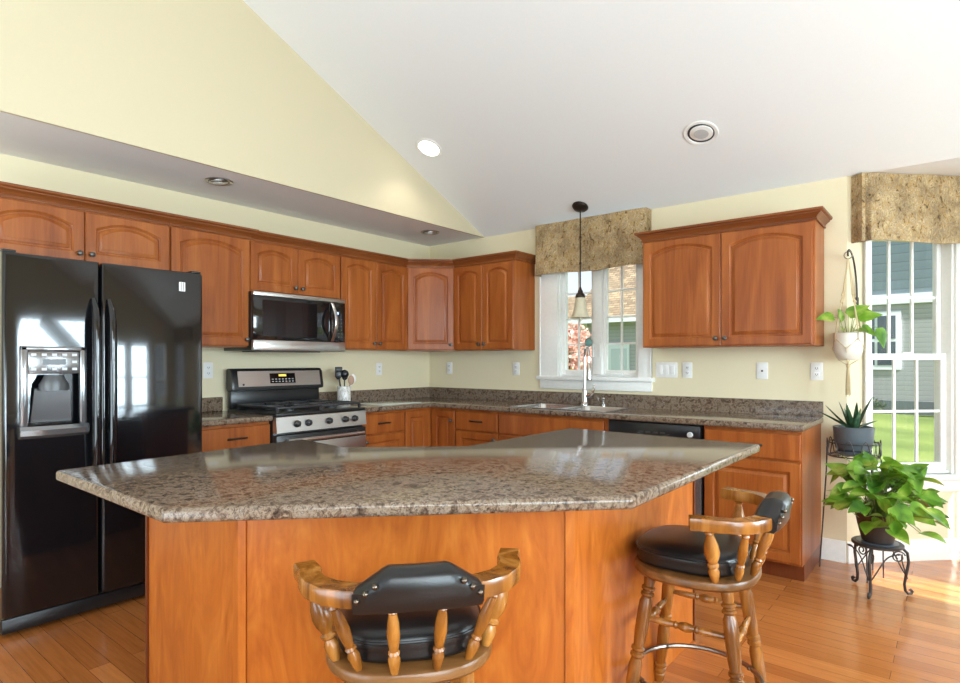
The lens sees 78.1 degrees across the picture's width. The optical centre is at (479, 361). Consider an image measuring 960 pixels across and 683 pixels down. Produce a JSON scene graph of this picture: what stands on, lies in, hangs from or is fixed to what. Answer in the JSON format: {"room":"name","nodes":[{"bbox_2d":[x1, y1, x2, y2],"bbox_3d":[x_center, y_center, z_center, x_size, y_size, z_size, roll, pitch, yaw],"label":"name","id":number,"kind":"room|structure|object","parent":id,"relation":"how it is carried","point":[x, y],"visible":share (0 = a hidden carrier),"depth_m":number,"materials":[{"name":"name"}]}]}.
{"room":"kitchen","nodes":[
{"label":"kitchen","id":0,"kind":"room"},
{"bbox_2d":[0,153,428,410],"bbox_3d":[-3.085,0.051,2.966,0.140,2.446,8.000,0,0,39],"label":"wall","id":1,"kind":"structure","parent":0,"point":[400,369],"depth_m":4.56,"materials":[{"name":"beige paint"}]},
{"bbox_2d":[0,181,171,269],"bbox_3d":[-2.360,-0.742,3.451,0.377,0.370,0.930,0,0,39],"label":"upper cabinet","id":2,"kind":"object","parent":1,"relation":"attached to","point":[34,221],"visible":0.98,"depth_m":3.33,"materials":[{"name":"brown wood"}]},
{"bbox_2d":[203,362,212,377],"bbox_3d":[-1.952,0.064,4.250,0.010,0.114,0.072,0,0,39],"label":"wall outlet","id":3,"kind":"object","parent":1,"relation":"attached to","point":[207,367],"visible":1,"depth_m":4.25,"materials":[{"name":"white plastic"}]},
{"bbox_2d":[202,397,222,411],"bbox_3d":[-2.031,0.308,4.140,0.020,0.102,0.470,0,0,39],"label":"backsplash","id":4,"kind":"structure","parent":1,"relation":"attached to","point":[209,404],"depth_m":4.26,"materials":[{"name":"stone"}]},
{"bbox_2d":[168,213,258,347],"bbox_3d":[-1.882,-0.513,4.044,0.377,0.826,0.589,0,0,39],"label":"upper cabinet","id":5,"kind":"object","parent":1,"relation":"attached to","point":[219,251],"visible":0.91,"depth_m":3.96,"materials":[{"name":"brown wood"}]},
{"bbox_2d":[249,231,342,298],"bbox_3d":[-1.484,-0.711,4.553,0.357,0.432,0.790,0,0,39],"label":"upper cabinet","id":6,"kind":"object","parent":1,"relation":"attached to","point":[283,264],"visible":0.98,"depth_m":4.43,"materials":[{"name":"brown wood"}]},
{"bbox_2d":[224,291,344,352],"bbox_3d":[-1.450,-0.281,4.500,0.474,0.420,0.790,0,0,39],"label":"microwave","id":7,"kind":"object","parent":6,"relation":"attached to","point":[278,322],"visible":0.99,"depth_m":4.34,"materials":[{"name":"black glass"}]},
{"bbox_2d":[339,246,407,350],"bbox_3d":[-1.000,-0.513,5.155,0.354,0.826,0.752,0,0,39],"label":"upper cabinet","id":8,"kind":"object","parent":1,"relation":"attached to","point":[373,285],"visible":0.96,"depth_m":5.04,"materials":[{"name":"brown wood"}]},
{"bbox_2d":[376,363,381,374],"bbox_3d":[-0.938,0.069,5.506,0.010,0.114,0.072,0,0,39],"label":"wall outlet","id":9,"kind":"object","parent":1,"relation":"attached to","point":[378,365],"visible":1,"depth_m":5.50,"materials":[{"name":"white plastic"}]},
{"bbox_2d":[0,112,481,246],"bbox_3d":[-2.759,-1.198,2.703,0.700,0.050,8.000,0,0,39],"label":"soffit","id":10,"kind":"structure","parent":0,"point":[20,137],"depth_m":3.79,"materials":[{"name":"white paint"}]},
{"bbox_2d":[204,177,233,185],"bbox_3d":[-1.694,-1.162,3.841,0.174,0.023,0.174,0,0,39],"label":"recessed light","id":11,"kind":"object","parent":10,"relation":"in","point":[218,181],"visible":1,"depth_m":3.81,"materials":[{"name":"silver metal"}]},
{"bbox_2d":[421,230,439,234],"bbox_3d":[-0.452,-1.162,5.351,0.174,0.023,0.174,0,0,39],"label":"recessed light","id":12,"kind":"object","parent":10,"relation":"in","point":[427,232],"visible":1,"depth_m":5.32,"materials":[{"name":"silver metal"}]},
{"bbox_2d":[0,0,483,237],"bbox_3d":[-2.478,-2.067,2.476,0.020,1.788,8.000,0,0,39],"label":"wall","id":13,"kind":"structure","parent":0,"point":[210,83],"depth_m":3.49,"materials":[{"name":"beige paint"}]},
{"bbox_2d":[0,559,959,682],"bbox_3d":[-0.446,1.333,1.189,6.600,0.120,8.950,0,0,39],"label":"floor","id":14,"kind":"structure","parent":0,"point":[823,628],"depth_m":2.75,"materials":[{"name":"brown wood"}]},
{"bbox_2d":[0,248,201,634],"bbox_3d":[-2.159,0.369,3.259,0.894,1.769,0.914,0,0,39],"label":"refrigerator","id":15,"kind":"object","parent":14,"relation":"on","point":[101,364],"visible":0.91,"depth_m":2.90,"materials":[{"name":"black metal"}]},
{"bbox_2d":[202,421,269,451],"bbox_3d":[-1.777,0.836,3.961,0.644,0.876,0.478,0,0,39],"label":"base cabinet","id":16,"kind":"object","parent":14,"relation":"on","point":[220,437],"visible":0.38,"depth_m":3.77,"materials":[{"name":"brown wood"}]},
{"bbox_2d":[202,397,272,426],"bbox_3d":[-1.784,0.327,3.954,0.637,0.140,0.492,0,0,39],"label":"countertop","id":17,"kind":"structure","parent":16,"relation":"on","point":[213,414],"depth_m":3.93,"materials":[{"name":"stone"}]},
{"bbox_2d":[226,368,365,446],"bbox_3d":[-1.334,0.647,4.406,0.717,1.192,0.788,0,0,39],"label":"gas range","id":18,"kind":"object","parent":14,"relation":"on","point":[289,395],"visible":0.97,"depth_m":4.37,"materials":[{"name":"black metal"}]},
{"bbox_2d":[227,405,364,416],"bbox_3d":[-1.364,0.358,4.430,0.640,0.020,0.764,0,0,39],"label":"cooktop","id":19,"kind":"object","parent":18,"relation":"in","point":[324,411],"depth_m":4.26,"materials":[{"name":"black metal"}]},
{"bbox_2d":[269,420,365,446],"bbox_3d":[-1.334,0.806,4.406,0.717,0.875,0.764,0,0,39],"label":"oven","id":20,"kind":"object","parent":18,"relation":"in","point":[342,433],"depth_m":4.20,"materials":[{"name":"silver metal"}]},
{"bbox_2d":[362,410,403,446],"bbox_3d":[-0.993,0.836,4.933,0.644,0.876,0.462,0,0,39],"label":"base cabinet","id":21,"kind":"object","parent":14,"relation":"on","point":[383,428],"visible":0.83,"depth_m":4.76,"materials":[{"name":"brown wood"}]},
{"bbox_2d":[293,548,520,682],"bbox_3d":[-0.176,0.858,1.497,0.566,0.837,0.518,0,0,-11],"label":"bar stool","id":22,"kind":"object","parent":14,"relation":"on","point":[425,622],"visible":1,"depth_m":1.34,"materials":[{"name":"brown wood"}]},
{"bbox_2d":[337,605,479,662],"bbox_3d":[-0.186,0.662,1.547,0.365,0.082,0.361,0,0,-11],"label":"cushion","id":23,"kind":"object","parent":22,"relation":"on","point":[368,632],"depth_m":1.39,"materials":[{"name":"black leather"}]},
{"bbox_2d":[145,481,694,682],"bbox_3d":[-0.133,0.836,2.459,1.428,0.876,1.791,0,0,39],"label":"kitchen island","id":24,"kind":"object","parent":14,"relation":"on","point":[224,603],"visible":0.37,"depth_m":1.86,"materials":[{"name":"brown wood"}]},
{"bbox_2d":[56,428,759,522],"bbox_3d":[-0.102,0.378,2.296,1.704,0.038,2.175,0,0,39],"label":"island countertop","id":25,"kind":"structure","parent":24,"relation":"on","point":[570,469],"depth_m":1.85,"materials":[{"name":"stone"}]},
{"bbox_2d":[404,407,456,446],"bbox_3d":[-0.463,0.836,5.397,0.885,0.876,0.921,0,0,39],"label":"base cabinet","id":26,"kind":"object","parent":14,"relation":"on","point":[430,426],"visible":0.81,"depth_m":5.07,"materials":[{"name":"brown wood"}]},
{"bbox_2d":[319,387,822,431],"bbox_3d":[0.416,0.327,4.388,3.517,0.140,1.383,0,0,39],"label":"countertop","id":27,"kind":"structure","parent":26,"relation":"on","point":[768,414],"depth_m":4.44,"materials":[{"name":"stone"}]},
{"bbox_2d":[337,386,350,404],"bbox_3d":[-1.138,0.283,4.948,0.112,0.153,0.112,0,0,39],"label":"utensil crock","id":28,"kind":"object","parent":27,"relation":"on","point":[343,392],"visible":0.66,"depth_m":4.90,"materials":[{"name":"white stone"}]},
{"bbox_2d":[335,370,341,385],"bbox_3d":[-1.163,0.207,4.908,0.075,0.275,0.029,0,0,-44],"label":"serving spoon","id":29,"kind":"object","parent":28,"relation":"in","point":[338,374],"visible":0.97,"depth_m":4.89,"materials":[{"name":"black plastic"}]},
{"bbox_2d":[335,367,341,383],"bbox_3d":[-1.179,0.194,4.969,0.073,0.300,0.031,0,0,9],"label":"spatula","id":30,"kind":"object","parent":28,"relation":"in","point":[336,368],"visible":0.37,"depth_m":4.96,"materials":[{"name":"black plastic"}]},
{"bbox_2d":[341,370,348,385],"bbox_3d":[-1.130,0.206,4.936,0.064,0.276,0.068,0,0,39],"label":"ladle","id":31,"kind":"object","parent":28,"relation":"in","point":[345,373],"visible":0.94,"depth_m":4.92,"materials":[{"name":"black plastic"}]},
{"bbox_2d":[348,375,353,385],"bbox_3d":[-1.091,0.230,4.936,0.079,0.230,0.025,0,0,4],"label":"serving spoon","id":32,"kind":"object","parent":28,"relation":"in","point":[350,378],"visible":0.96,"depth_m":4.93,"materials":[{"name":"brown wood"}]},
{"bbox_2d":[361,400,420,405],"bbox_3d":[-0.791,0.355,5.092,0.360,0.007,0.450,0,0,39],"label":"cutting board","id":33,"kind":"object","parent":27,"relation":"on","point":[392,402],"visible":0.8,"depth_m":5.09,"materials":[{"name":"clear glass"}]},
{"bbox_2d":[510,403,635,412],"bbox_3d":[0.721,0.451,4.617,0.830,0.197,0.500,0,0,39],"label":"sink","id":34,"kind":"object","parent":27,"relation":"in","point":[555,406],"visible":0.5,"depth_m":4.65,"materials":[{"name":"silver metal"}]},
{"bbox_2d":[580,346,594,404],"bbox_3d":[0.869,0.113,4.722,0.092,0.477,0.188,0,0,-11],"label":"faucet","id":35,"kind":"object","parent":27,"relation":"on","point":[585,395],"visible":1,"depth_m":4.75,"materials":[{"name":"silver metal"}]},
{"bbox_2d":[456,409,499,445],"bbox_3d":[0.147,0.836,5.082,0.452,0.876,0.644,0,0,39],"label":"base cabinet","id":36,"kind":"object","parent":14,"relation":"on","point":[474,427],"visible":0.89,"depth_m":4.86,"materials":[{"name":"brown wood"}]},
{"bbox_2d":[499,412,611,440],"bbox_3d":[0.698,0.836,4.639,0.952,0.876,0.642,0,0,39],"label":"base cabinet","id":37,"kind":"object","parent":14,"relation":"on","point":[511,425],"visible":0.05,"depth_m":4.47,"materials":[{"name":"brown wood"}]},
{"bbox_2d":[609,419,703,515],"bbox_3d":[1.323,0.838,4.136,0.631,0.872,0.638,0,0,39],"label":"dishwasher","id":38,"kind":"object","parent":14,"relation":"on","point":[624,426],"visible":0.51,"depth_m":3.83,"materials":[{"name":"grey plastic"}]},
{"bbox_2d":[626,487,793,682],"bbox_3d":[0.800,0.858,2.076,0.518,0.837,0.566,0,0,34],"label":"bar stool","id":39,"kind":"object","parent":14,"relation":"on","point":[708,554],"visible":1,"depth_m":1.99,"materials":[{"name":"brown wood"}]},
{"bbox_2d":[637,525,749,576],"bbox_3d":[0.757,0.662,2.105,0.361,0.082,0.365,0,0,34],"label":"cushion","id":40,"kind":"object","parent":39,"relation":"on","point":[676,550],"depth_m":2.00,"materials":[{"name":"black leather"}]},
{"bbox_2d":[704,424,820,581],"bbox_3d":[1.792,0.836,3.755,0.552,0.876,0.644,0,0,39],"label":"base cabinet","id":41,"kind":"object","parent":14,"relation":"on","point":[789,462],"visible":0.66,"depth_m":3.50,"materials":[{"name":"brown wood"}]},
{"bbox_2d":[819,436,883,582],"bbox_3d":[2.256,0.870,3.586,0.292,0.808,0.303,0,0,-28],"label":"plant stand","id":42,"kind":"object","parent":14,"relation":"on","point":[877,457],"visible":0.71,"depth_m":3.55,"materials":[{"name":"metal"}]},
{"bbox_2d":[816,398,877,456],"bbox_3d":[2.221,0.387,3.577,0.288,0.353,0.258,0,0,39],"label":"potted plant","id":43,"kind":"object","parent":42,"relation":"on","point":[853,432],"visible":0.89,"depth_m":3.52,"materials":[{"name":"green plant"}]},
{"bbox_2d":[847,535,913,598],"bbox_3d":[2.194,1.130,3.247,0.299,0.280,0.316,0,0,39],"label":"plant stand","id":44,"kind":"object","parent":14,"relation":"on","point":[897,546],"visible":0.92,"depth_m":3.21,"materials":[{"name":"metal"}]},
{"bbox_2d":[821,451,950,544],"bbox_3d":[2.173,0.745,3.206,0.506,0.490,0.666,0,0,-1],"label":"potted plant","id":45,"kind":"object","parent":44,"relation":"on","point":[880,521],"visible":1,"depth_m":3.14,"materials":[{"name":"green plant"}]},
{"bbox_2d":[243,0,959,236],"bbox_3d":[-0.290,-2.136,0.710,5.635,1.928,8.000,0,0,39],"label":"ceiling","id":46,"kind":"structure","parent":0,"point":[534,109],"depth_m":3.57,"materials":[{"name":"white paint"}]},
{"bbox_2d":[416,138,441,157],"bbox_3d":[-0.395,-1.645,4.564,0.213,0.091,0.195,0,0,44],"label":"recessed light","id":47,"kind":"object","parent":46,"relation":"attached to","point":[427,147],"visible":1,"depth_m":4.56,"materials":[{"name":"white plastic"}]},
{"bbox_2d":[571,201,589,320],"bbox_3d":[0.805,-0.798,4.748,0.160,0.952,0.160,0,0,39],"label":"pendant light","id":48,"kind":"object","parent":46,"relation":"hanging from","point":[580,311],"visible":1,"depth_m":4.72,"materials":[{"name":"brown metal"}]},
{"bbox_2d":[683,121,718,145],"bbox_3d":[1.390,-1.437,3.723,0.213,0.091,0.195,0,0,44],"label":"recessed light","id":49,"kind":"object","parent":46,"relation":"attached to","point":[699,133],"visible":1,"depth_m":3.71,"materials":[{"name":"white plastic"}]},
{"bbox_2d":[429,176,846,562],"bbox_3d":[0.946,0.051,4.943,3.650,2.446,0.140,0,0,39],"label":"wall","id":50,"kind":"structure","parent":0,"point":[725,372],"depth_m":4.13,"materials":[{"name":"beige paint"}]},
{"bbox_2d":[406,259,454,351],"bbox_3d":[-0.470,-0.513,5.582,0.642,0.826,0.642,0,0,39],"label":"upper cabinet","id":51,"kind":"object","parent":50,"relation":"attached to","point":[430,282],"visible":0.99,"depth_m":5.37,"materials":[{"name":"brown wood"}]},
{"bbox_2d":[447,362,451,373],"bbox_3d":[-0.304,0.064,5.855,0.072,0.114,0.010,0,0,39],"label":"wall outlet","id":52,"kind":"object","parent":50,"relation":"attached to","point":[449,364],"visible":1,"depth_m":5.85,"materials":[{"name":"white plastic"}]},
{"bbox_2d":[452,250,534,350],"bbox_3d":[0.128,-0.513,5.283,0.724,0.826,0.357,0,0,39],"label":"upper cabinet","id":53,"kind":"object","parent":50,"relation":"attached to","point":[494,294],"visible":0.98,"depth_m":5.15,"materials":[{"name":"brown wood"}]},
{"bbox_2d":[513,363,518,374],"bbox_3d":[0.325,0.066,5.347,0.072,0.114,0.010,0,0,39],"label":"wall outlet","id":54,"kind":"object","parent":50,"relation":"attached to","point":[515,365],"visible":1,"depth_m":5.34,"materials":[{"name":"white plastic"}]},
{"bbox_2d":[319,387,822,416],"bbox_3d":[0.416,0.308,4.388,3.517,0.102,1.383,0,0,39],"label":"backsplash","id":55,"kind":"structure","parent":50,"relation":"attached to","point":[710,404],"depth_m":4.71,"materials":[{"name":"stone"}]},
{"bbox_2d":[535,207,650,276],"bbox_3d":[0.896,-0.950,4.822,1.000,0.438,0.109,0,0,39],"label":"window valance","id":56,"kind":"object","parent":50,"relation":"attached to","point":[609,240],"visible":0.97,"depth_m":4.75,"materials":[{"name":"fabric"}]},
{"bbox_2d":[536,264,654,391],"bbox_3d":[0.955,-0.359,4.896,1.057,1.185,0.180,0,0,39],"label":"window","id":57,"kind":"structure","parent":50,"relation":"in","point":[554,373],"depth_m":4.86,"materials":[{"name":"white paint"}]},
{"bbox_2d":[584,337,592,346],"bbox_3d":[0.893,-0.180,4.861,0.075,0.123,0.014,0,0,39],"label":"catcher","id":58,"kind":"object","parent":57,"relation":"attached to","point":[588,342],"visible":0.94,"depth_m":4.86,"materials":[{"name":"teal glass"}]},
{"bbox_2d":[656,362,676,377],"bbox_3d":[1.410,0.064,4.471,0.166,0.114,0.010,0,0,39],"label":"switch plate","id":59,"kind":"object","parent":50,"relation":"attached to","point":[663,369],"visible":1,"depth_m":4.47,"materials":[{"name":"white plastic"}]},
{"bbox_2d":[683,362,691,377],"bbox_3d":[1.533,0.064,4.372,0.072,0.114,0.010,0,0,39],"label":"wall outlet","id":60,"kind":"object","parent":50,"relation":"attached to","point":[687,366],"visible":1,"depth_m":4.37,"materials":[{"name":"white plastic"}]},
{"bbox_2d":[634,206,832,347],"bbox_3d":[1.684,-0.513,4.026,1.192,0.826,0.357,0,0,39],"label":"upper cabinet","id":61,"kind":"object","parent":50,"relation":"attached to","point":[758,280],"visible":1,"depth_m":3.85,"materials":[{"name":"brown wood"}]},
{"bbox_2d":[757,363,767,378],"bbox_3d":[1.932,0.064,4.051,0.072,0.114,0.008,0,0,39],"label":"phone jack","id":62,"kind":"object","parent":50,"relation":"attached to","point":[762,368],"visible":1,"depth_m":4.05,"materials":[{"name":"white plastic"}]},
{"bbox_2d":[810,363,822,379],"bbox_3d":[2.188,0.064,3.843,0.072,0.114,0.010,0,0,39],"label":"wall outlet","id":63,"kind":"object","parent":50,"relation":"attached to","point":[816,369],"visible":1,"depth_m":3.84,"materials":[{"name":"white plastic"}]},
{"bbox_2d":[814,372,819,376],"bbox_3d":[2.186,0.084,3.841,0.034,0.028,0.004,0,0,39],"label":"socket","id":64,"kind":"object","parent":63,"relation":"attached to","point":[816,374],"depth_m":3.84,"materials":[{"name":"white plastic"}]},
{"bbox_2d":[821,538,845,562],"bbox_3d":[2.259,1.206,3.784,0.140,0.135,0.014,0,0,39],"label":"baseboard","id":65,"kind":"structure","parent":50,"relation":"attached to","point":[832,550],"depth_m":3.78,"materials":[{"name":"white paint"}]},
{"bbox_2d":[847,176,959,541],"bbox_3d":[2.727,0.051,3.856,0.830,2.446,0.140,0,0,-6],"label":"wall","id":66,"kind":"structure","parent":0,"point":[951,509],"depth_m":3.75,"materials":[{"name":"beige paint"}]},
{"bbox_2d":[847,249,858,304],"bbox_3d":[2.321,-0.499,3.685,0.201,0.385,0.017,0,0,-42],"label":"hook","id":67,"kind":"object","parent":66,"relation":"attached to","point":[848,250],"visible":0.75,"depth_m":3.72,"materials":[{"name":"metal"}]},
{"bbox_2d":[816,251,886,396],"bbox_3d":[2.262,-0.232,3.601,0.338,0.894,0.278,0,0,39],"label":"hanging planter","id":68,"kind":"object","parent":67,"relation":"hanging from","point":[848,345],"visible":1,"depth_m":3.59,"materials":[{"name":"white ceramic"}]},
{"bbox_2d":[847,538,959,563],"bbox_3d":[2.730,1.206,3.778,0.820,0.135,0.014,0,0,-6],"label":"baseboard","id":69,"kind":"structure","parent":66,"relation":"attached to","point":[918,549],"depth_m":3.78,"materials":[{"name":"white paint"}]},
{"bbox_2d":[851,172,959,243],"bbox_3d":[2.749,-0.955,3.737,0.790,0.428,0.099,0,0,-6],"label":"window valance","id":70,"kind":"object","parent":66,"relation":"attached to","point":[922,208],"visible":1,"depth_m":3.69,"materials":[{"name":"fabric"}]},
{"bbox_2d":[863,240,959,490],"bbox_3d":[2.763,-0.029,3.829,0.725,1.725,0.180,0,0,-6],"label":"window","id":71,"kind":"structure","parent":66,"relation":"in","point":[946,257],"depth_m":3.83,"materials":[{"name":"white paint"}]},
{"bbox_2d":[852,157,959,175],"bbox_3d":[3.498,-1.222,3.169,2.550,0.100,0.587,0,0,39],"label":"ceiling","id":72,"kind":"structure","parent":0,"point":[950,167],"depth_m":3.61,"materials":[{"name":"white paint"}]},
{"label":"outside","id":73,"kind":"structure","parent":0,"visible":0},
{"bbox_2d":[873,413,933,462],"bbox_3d":[15.186,1.834,25.487,120.000,0.120,130.000,0,0,39],"label":"lawn","id":74,"kind":"structure","parent":73,"point":[904,423],"depth_m":14.00,"materials":[{"name":"green plant"}]},
{"bbox_2d":[568,295,585,369],"bbox_3d":[5.278,-1.526,45.053,16.800,6.600,9.000,0,0,39],"label":"neighbor house","id":75,"kind":"structure","parent":74,"relation":"on","point":[571,300],"depth_m":41.79,"materials":[{"name":"beige"}]},
{"bbox_2d":[568,322,591,369],"bbox_3d":[2.312,0.368,15.322,1.533,2.822,1.583,0,0,39],"label":"blossom tree","id":76,"kind":"object","parent":74,"relation":"on","point":[573,362],"visible":0.28,"depth_m":15.02,"materials":[{"name":"pink plant"}]},
{"bbox_2d":[568,241,933,415],"bbox_3d":[16.389,-2.716,23.514,24.050,9.020,9.560,0,0,39],"label":"neighbor house","id":77,"kind":"structure","parent":74,"relation":"on","point":[900,251],"depth_m":19.94,"materials":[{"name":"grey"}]},
{"bbox_2d":[873,397,886,409],"bbox_3d":[12.980,1.479,20.058,1.394,0.630,0.875,0,0,39],"label":"shrub","id":78,"kind":"object","parent":74,"relation":"on","point":[875,405],"visible":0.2,"depth_m":19.72,"materials":[{"name":"green plant"}]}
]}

